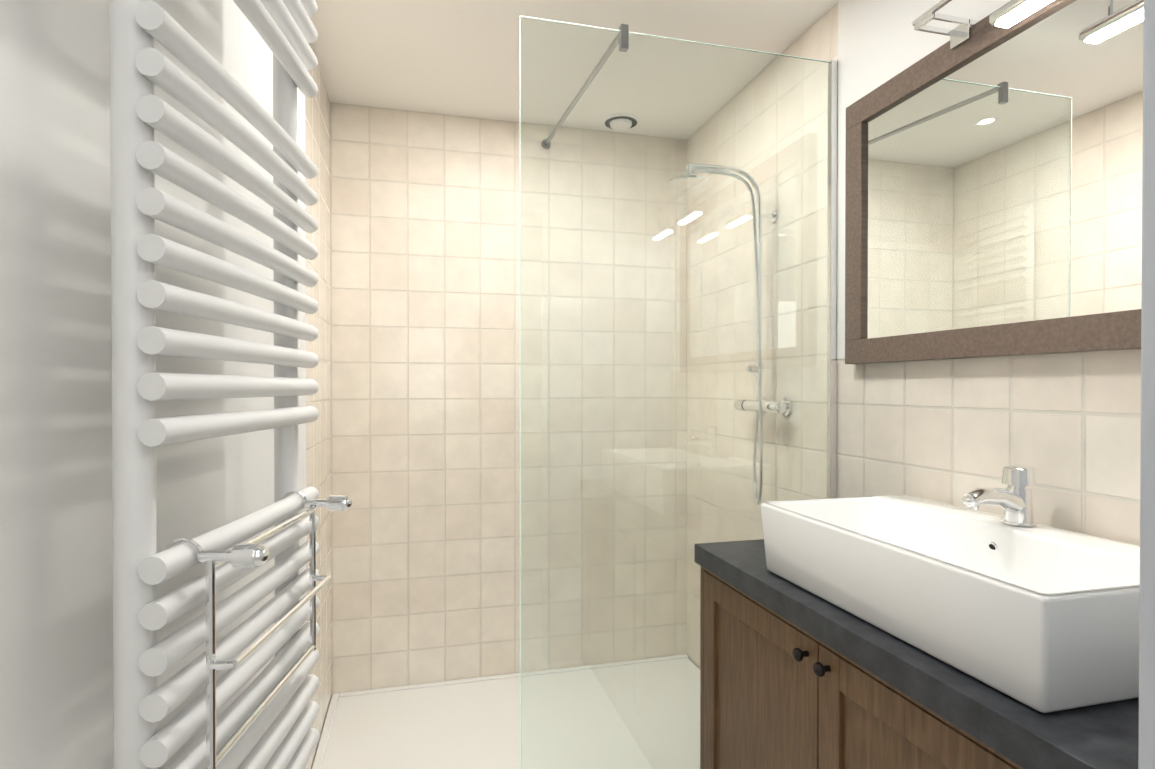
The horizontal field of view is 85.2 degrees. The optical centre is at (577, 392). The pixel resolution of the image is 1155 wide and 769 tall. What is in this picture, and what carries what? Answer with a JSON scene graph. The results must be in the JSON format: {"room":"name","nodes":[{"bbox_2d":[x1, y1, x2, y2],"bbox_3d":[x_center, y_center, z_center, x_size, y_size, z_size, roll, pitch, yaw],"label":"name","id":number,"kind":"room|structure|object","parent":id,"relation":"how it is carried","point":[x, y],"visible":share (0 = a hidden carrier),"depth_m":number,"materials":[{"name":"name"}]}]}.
{"room":"bathroom","nodes":[
{"label":"bathroom","id":0,"kind":"room"},
{"bbox_2d":[0,0,306,768],"bbox_3d":[-0.618,0.073,0.074,0.710,2.450,2.389,0,0,-14],"label":"wall","id":1,"kind":"structure","parent":0,"point":[56,626],"depth_m":0.66,"materials":[{"name":"white"}]},
{"bbox_2d":[109,0,319,768],"bbox_3d":[-0.471,0.122,0.817,0.127,1.843,0.432,0,0,-4],"label":"radiator","id":2,"kind":"object","parent":1,"relation":"attached to","point":[279,733],"visible":0.92,"depth_m":0.68,"materials":[{"name":"white metal"}]},
{"bbox_2d":[165,490,352,768],"bbox_3d":[-0.389,0.275,0.811,0.106,0.248,0.327,0,0,-4],"label":"rack","id":3,"kind":"object","parent":2,"relation":"attached to","point":[253,552],"visible":0.96,"depth_m":0.67,"materials":[{"name":"silver metal"}]},
{"bbox_2d":[305,43,331,768],"bbox_3d":[-1.141,0.060,1.891,0.600,2.450,1.391,0,0,-14],"label":"wall tiles","id":4,"kind":"structure","parent":1,"relation":"attached to","point":[318,430],"depth_m":2.29,"materials":[{"name":"beige tile"}]},
{"bbox_2d":[330,102,519,693],"bbox_3d":[-0.209,0.053,2.796,1.655,2.450,0.100,0,0,-14],"label":"wall tile","id":5,"kind":"structure","parent":0,"point":[425,346],"depth_m":2.63,"materials":[{"name":"beige tile"}]},
{"bbox_2d":[309,0,837,121],"bbox_3d":[-0.030,-1.208,0.881,2.255,0.100,3.880,0,0,-14],"label":"ceiling","id":6,"kind":"structure","parent":0,"point":[454,57],"depth_m":2.05,"materials":[{"name":"white paint"}]},
{"bbox_2d":[781,2,1140,545],"bbox_3d":[0.846,0.060,1.812,0.100,2.450,2.330,0,0,-14],"label":"wall tiles","id":7,"kind":"structure","parent":0,"point":[1067,426],"depth_m":1.36,"materials":[{"name":"beige tile"}]},
{"bbox_2d":[837,0,1010,358],"bbox_3d":[0.931,-0.628,1.269,0.004,1.065,1.245,0,0,-14],"label":"wall","id":8,"kind":"structure","parent":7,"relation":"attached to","point":[880,42],"depth_m":1.73,"materials":[{"name":"white paint"}]},
{"bbox_2d":[912,0,978,49],"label":"lamp","id":9,"kind":"object","parent":8,"relation":"attached to","point":[961,33],"depth_m":1.39,"materials":[{"name":"silver metal"}]},
{"bbox_2d":[845,0,1143,363],"bbox_3d":[0.901,-0.441,1.315,0.032,0.729,0.988,0,0,-14],"label":"mirror","id":10,"kind":"object","parent":8,"relation":"attached to","point":[993,190],"visible":0.96,"depth_m":1.32,"materials":[{"name":"brown wood"}]},
{"bbox_2d":[989,0,1052,27],"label":"lamp","id":11,"kind":"object","parent":8,"relation":"attached to","point":[1010,13],"depth_m":1.16,"materials":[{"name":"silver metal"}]},
{"bbox_3d":[-0.030,1.342,0.900,2.255,0.100,3.880,0,0,-14],"label":"floor","id":12,"kind":"structure","parent":0,"visible":0},
{"bbox_2d":[312,673,519,768],"bbox_3d":[-0.105,1.254,2.199,1.551,0.056,1.121,0,0,-14],"label":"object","id":13,"kind":"structure","parent":12,"relation":"on","point":[471,723],"depth_m":2.31,"materials":[{"name":"white ceramic"}]},
{"bbox_2d":[519,16,837,768],"bbox_3d":[0.180,0.064,2.284,0.956,2.334,1.084,0,0,-14],"label":"glass shower screen","id":14,"kind":"object","parent":13,"relation":"on","point":[678,299],"visible":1,"depth_m":1.74,"materials":[{"name":"clear glass"}]},
{"bbox_2d":[694,539,1138,768],"bbox_3d":[0.690,0.856,1.227,0.494,0.867,1.182,0,0,-14],"label":"bathroom vanity","id":15,"kind":"object","parent":12,"relation":"on","point":[793,676],"visible":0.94,"depth_m":1.16,"materials":[{"name":"brown wood"}]},
{"bbox_2d":[760,495,1139,712],"bbox_3d":[0.716,0.341,1.198,0.414,0.162,0.699,0,0,-14],"label":"sink basin","id":16,"kind":"object","parent":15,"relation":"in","point":[1041,618],"visible":0.98,"depth_m":1.04,"materials":[{"name":"white ceramic"}]},
{"bbox_2d":[962,464,1036,526],"bbox_3d":[0.820,0.201,1.223,0.159,0.116,0.060,0,0,-14],"label":"sink faucet","id":17,"kind":"object","parent":16,"relation":"on","point":[1013,499],"visible":1,"depth_m":1.21,"materials":[{"name":"silver metal"}]},
{"bbox_3d":[0.855,0.070,0.560,0.705,2.450,0.100,0,0,-14],"label":"wall","id":18,"kind":"structure","parent":0,"visible":0},
{"bbox_2d":[1138,0,1154,768],"bbox_3d":[0.501,0.235,0.471,0.024,2.120,0.130,0,0,-14],"label":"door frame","id":19,"kind":"structure","parent":18,"relation":"attached to","point":[1146,755],"depth_m":0.52,"materials":[{"name":"grey paint"}]}
]}

